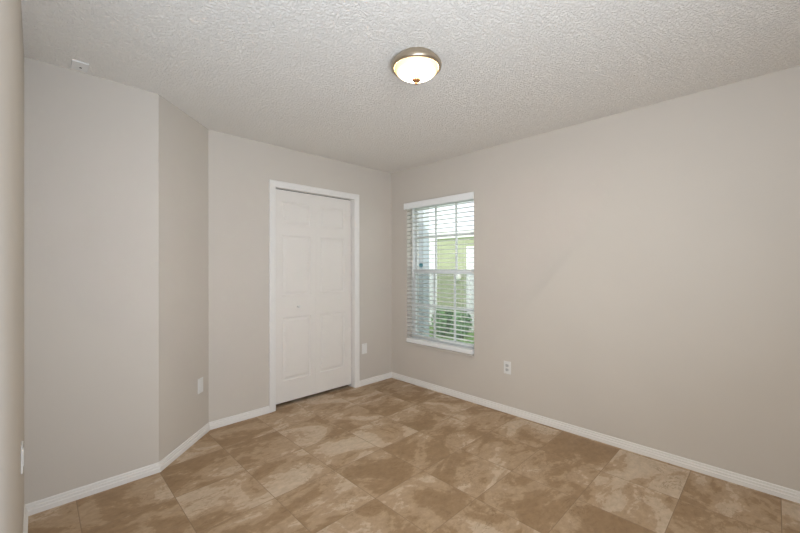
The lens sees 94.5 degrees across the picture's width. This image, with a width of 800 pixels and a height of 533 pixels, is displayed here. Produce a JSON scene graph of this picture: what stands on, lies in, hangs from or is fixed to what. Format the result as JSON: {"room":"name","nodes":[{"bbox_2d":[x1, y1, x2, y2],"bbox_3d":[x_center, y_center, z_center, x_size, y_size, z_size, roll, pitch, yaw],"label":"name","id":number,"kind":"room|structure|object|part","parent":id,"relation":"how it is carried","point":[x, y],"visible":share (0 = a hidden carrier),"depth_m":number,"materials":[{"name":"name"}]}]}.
{"room":"empty bedroom","nodes":[
{"label":"empty bedroom","id":0,"kind":"room"},
{"bbox_2d":[0,0,23,532],"bbox_3d":[-0.605,0.100,0.465,0.120,2.440,4.087,0,0,-45],"label":"wall","id":1,"kind":"structure","parent":0,"point":[11,29],"depth_m":0.91,"materials":[{"name":"beige paint"}]},
{"bbox_2d":[21,441,23,473],"bbox_3d":[-1.572,0.793,1.540,0.008,0.114,0.070,0,0,-45],"label":"wall outlet","id":2,"kind":"object","parent":1,"relation":"attached to","point":[22,447],"visible":0.98,"depth_m":1.52,"materials":[{"name":"white plastic"}]},
{"bbox_3d":[-1.573,0.793,1.539,0.006,0.114,0.070,0,0,-45],"label":"plate","id":3,"kind":"part","parent":2,"relation":"part of","materials":[{"name":"white plastic"}]},
{"bbox_2d":[23,505,27,532],"bbox_3d":[-1.185,1.291,1.152,0.015,0.061,2.287,0,0,-45],"label":"baseboard","id":4,"kind":"structure","parent":1,"relation":"attached to","point":[25,522],"depth_m":1.86,"materials":[{"name":"white paint"}]},
{"bbox_2d":[24,57,158,504],"bbox_3d":[-1.862,0.105,2.178,0.730,2.440,0.120,0,0,-45],"label":"wall","id":5,"kind":"structure","parent":0,"point":[91,143],"depth_m":2.15,"materials":[{"name":"beige paint"}]},
{"bbox_2d":[25,462,160,515],"bbox_3d":[-1.768,1.294,2.172,0.616,0.061,0.015,0,0,-45],"label":"baseboard","id":6,"kind":"structure","parent":5,"relation":"attached to","point":[35,507],"depth_m":2.14,"materials":[{"name":"white paint"}]},
{"bbox_2d":[159,95,208,461],"bbox_3d":[-1.618,0.105,2.723,0.120,2.440,0.662,0,0,0],"label":"wall","id":7,"kind":"structure","parent":0,"point":[183,141],"depth_m":2.63,"materials":[{"name":"beige paint"}]},
{"bbox_2d":[159,422,209,470],"bbox_3d":[-1.548,1.294,2.692,0.015,0.061,0.619,0,0,0],"label":"baseboard","id":8,"kind":"structure","parent":7,"relation":"attached to","point":[194,438],"depth_m":2.64,"materials":[{"name":"white paint"}]},
{"bbox_2d":[198,377,202,393],"bbox_3d":[-1.550,0.925,2.876,0.009,0.114,0.070,0,0,1],"label":"wall outlet","id":9,"kind":"object","parent":7,"relation":"attached to","point":[200,381],"visible":1,"depth_m":2.87,"materials":[{"name":"white plastic"}]},
{"bbox_2d":[208,129,391,421],"bbox_3d":[-0.870,0.105,3.762,2.040,2.440,0.120,0,0,-45],"label":"wall","id":10,"kind":"structure","parent":0,"point":[240,170],"depth_m":3.28,"materials":[{"name":"beige paint"}]},
{"bbox_2d":[209,406,269,429],"bbox_3d":[-1.365,1.295,3.176,0.512,0.061,0.015,0,0,-45],"label":"baseboard","id":11,"kind":"structure","parent":10,"relation":"attached to","point":[222,422],"depth_m":3.16,"materials":[{"name":"white paint"}]},
{"bbox_2d":[269,179,359,412],"bbox_3d":[-0.859,0.267,3.760,1.030,2.116,0.136,0,0,-45],"label":"door","id":12,"kind":"structure","parent":10,"relation":"in","point":[314,275],"depth_m":3.73,"materials":[{"name":"white paint"}]},
{"bbox_2d":[362,343,366,353],"bbox_3d":[-0.397,0.918,4.135,0.070,0.114,0.008,0,0,-45],"label":"wall outlet","id":13,"kind":"object","parent":10,"relation":"attached to","point":[364,346],"visible":1,"depth_m":4.13,"materials":[{"name":"white plastic"}]},
{"bbox_2d":[360,372,391,386],"bbox_3d":[-0.271,1.294,4.253,0.498,0.061,0.015,0,0,-45],"label":"baseboard","id":14,"kind":"structure","parent":10,"relation":"attached to","point":[387,375],"depth_m":4.24,"materials":[{"name":"white paint"}]},
{"bbox_2d":[21,0,799,173],"bbox_3d":[-0.456,-1.193,1.515,4.600,0.152,5.370,0,0,-45],"label":"ceiling","id":15,"kind":"structure","parent":0,"point":[314,77],"depth_m":1.97,"materials":[{"name":"white paint"}]},
{"bbox_2d":[71,59,88,72],"bbox_3d":[-1.775,-1.111,2.050,0.072,0.009,0.112,0,0,-45],"label":"ceiling plate","id":16,"kind":"object","parent":15,"relation":"attached to","point":[78,65],"visible":1,"depth_m":2.04,"materials":[{"name":"white plastic"}]},
{"bbox_2d":[391,47,441,84],"bbox_3d":[0.088,-1.048,1.986,0.271,0.143,0.271,0,0,-45],"label":"ceiling lamp","id":17,"kind":"object","parent":15,"relation":"attached to","point":[416,65],"visible":1,"depth_m":1.91,"materials":[{"name":"white glass"}]},
{"bbox_3d":[0.088,-1.038,1.986,0.234,0.051,0.234,0,0,-45],"label":"lamp shade","id":18,"kind":"part","parent":17,"relation":"part of","materials":[{"name":"beige glass"}]},
{"bbox_2d":[28,378,799,532],"bbox_3d":[-0.451,1.381,1.511,4.600,0.120,5.370,0,0,-45],"label":"floor","id":19,"kind":"structure","parent":0,"point":[391,455],"depth_m":2.25,"materials":[{"name":"tile"}]},
{"bbox_2d":[391,65,799,490],"bbox_3d":[1.257,0.101,3.196,0.200,2.440,5.370,0,0,-45],"label":"wall","id":20,"kind":"structure","parent":0,"point":[637,271],"depth_m":2.57,"materials":[{"name":"beige paint"}]},
{"bbox_2d":[405,199,474,356],"bbox_3d":[0.444,0.079,3.969,0.176,1.601,0.922,0,0,-45],"label":"window","id":21,"kind":"structure","parent":20,"relation":"in","point":[416,271],"depth_m":4.08,"materials":[{"name":"white plastic"}]},
{"bbox_2d":[404,192,473,354],"bbox_3d":[0.406,0.071,3.903,0.102,1.576,0.943,0,0,-45],"label":"window blind","id":22,"kind":"object","parent":21,"relation":"attached to","point":[470,195],"visible":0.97,"depth_m":3.87,"materials":[{"name":"white plastic"}]},
{"bbox_3d":[0.407,0.836,3.931,0.062,0.046,0.898,0,0,-45],"label":"rail","id":23,"kind":"part","parent":22,"relation":"part of","materials":[{"name":"white plastic"}]},
{"bbox_3d":[0.629,0.071,3.708,0.058,1.486,0.002,0,0,-45],"label":"ladder cord","id":24,"kind":"part","parent":22,"relation":"part of","materials":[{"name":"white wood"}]},
{"bbox_3d":[0.420,0.871,3.942,0.104,0.017,0.922,0,0,-45],"label":"sill","id":25,"kind":"part","parent":21,"relation":"part of","materials":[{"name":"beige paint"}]},
{"bbox_3d":[0.469,0.423,3.992,0.024,0.787,0.854,0,0,-45],"label":"sash","id":26,"kind":"part","parent":21,"relation":"part of","materials":[{"name":"white plastic"}]},
{"bbox_3d":[0.487,-0.305,4.013,0.024,0.773,0.854,0,0,-45],"label":"sash","id":27,"kind":"part","parent":21,"relation":"part of","materials":[{"name":"white plastic"}]},
{"bbox_2d":[504,361,510,374],"bbox_3d":[0.969,0.913,3.341,0.009,0.114,0.070,0,0,-45],"label":"wall outlet","id":28,"kind":"object","parent":20,"relation":"attached to","point":[507,365],"visible":1,"depth_m":3.34,"materials":[{"name":"white plastic"}]},
{"bbox_2d":[392,372,799,503],"bbox_3d":[1.439,1.289,2.859,0.015,0.061,4.400,0,0,-45],"label":"baseboard","id":29,"kind":"structure","parent":20,"relation":"attached to","point":[746,481],"depth_m":2.63,"materials":[{"name":"white paint"}]},
{"label":"outside","id":30,"kind":"structure","parent":0,"visible":0},
{"bbox_2d":[429,306,473,343],"bbox_3d":[2.157,1.533,12.263,13.800,0.100,20.000,0,0,-45],"label":"ground","id":31,"kind":"structure","parent":30,"point":[430,327],"depth_m":7.92,"materials":[{"name":"green plant"}]},
{"bbox_2d":[419,208,428,335],"bbox_3d":[0.222,0.106,5.482,0.150,2.740,0.464,0,0,-45],"label":"porch column","id":32,"kind":"structure","parent":31,"relation":"on","point":[424,262],"depth_m":5.31,"materials":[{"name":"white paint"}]},
{"bbox_2d":[429,248,436,324],"bbox_3d":[0.449,0.517,9.436,0.100,1.930,1.200,0,0,-45],"label":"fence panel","id":33,"kind":"object","parent":31,"relation":"on","point":[431,265],"visible":0.13,"depth_m":9.08,"materials":[{"name":"white plastic"}]},
{"bbox_3d":[0.449,0.517,9.436,0.040,1.830,1.076,0,0,-45],"label":"board panel","id":34,"kind":"part","parent":33,"relation":"part of","materials":[{"name":"white plastic"}]},
{"bbox_3d":[0.849,0.515,9.030,0.100,1.930,0.060,0,0,-45],"label":"post","id":35,"kind":"part","parent":33,"relation":"part of","materials":[{"name":"white plastic"}]},
{"bbox_2d":[431,306,452,335],"bbox_3d":[0.917,1.165,7.899,0.653,0.634,0.394,0,0,-45],"label":"shrub","id":36,"kind":"object","parent":31,"relation":"on","point":[437,311],"visible":0.58,"depth_m":7.77,"materials":[{"name":"green plant"}]},
{"bbox_2d":[429,229,473,307],"bbox_3d":[3.268,0.086,15.311,4.340,2.800,2.620,0,0,-45],"label":"house","id":37,"kind":"structure","parent":31,"relation":"on","point":[440,253],"depth_m":13.82,"materials":[{"name":"green paint"}]},
{"bbox_3d":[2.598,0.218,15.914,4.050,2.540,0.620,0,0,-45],"label":"corner trim","id":38,"kind":"part","parent":37,"relation":"part of","materials":[{"name":"white"}]},
{"bbox_2d":[449,311,472,337],"bbox_3d":[1.272,1.189,7.640,0.652,0.584,0.337,0,0,-45],"label":"shrub","id":39,"kind":"object","parent":31,"relation":"on","point":[457,313],"visible":0.62,"depth_m":7.53,"materials":[{"name":"green plant"}]},
{"bbox_2d":[466,246,473,332],"bbox_3d":[1.947,0.512,7.914,0.100,1.930,1.200,0,0,-45],"label":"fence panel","id":40,"kind":"object","parent":31,"relation":"on","point":[470,252],"visible":0.12,"depth_m":8.26,"materials":[{"name":"white plastic"}]},
{"bbox_3d":[1.547,0.513,8.320,0.100,1.930,0.060,0,0,-45],"label":"post","id":41,"kind":"part","parent":40,"relation":"part of","materials":[{"name":"white plastic"}]},
{"bbox_3d":[1.947,0.512,7.914,0.040,1.830,1.076,0,0,-45],"label":"board panel","id":42,"kind":"part","parent":40,"relation":"part of","materials":[{"name":"white plastic"}]}
]}

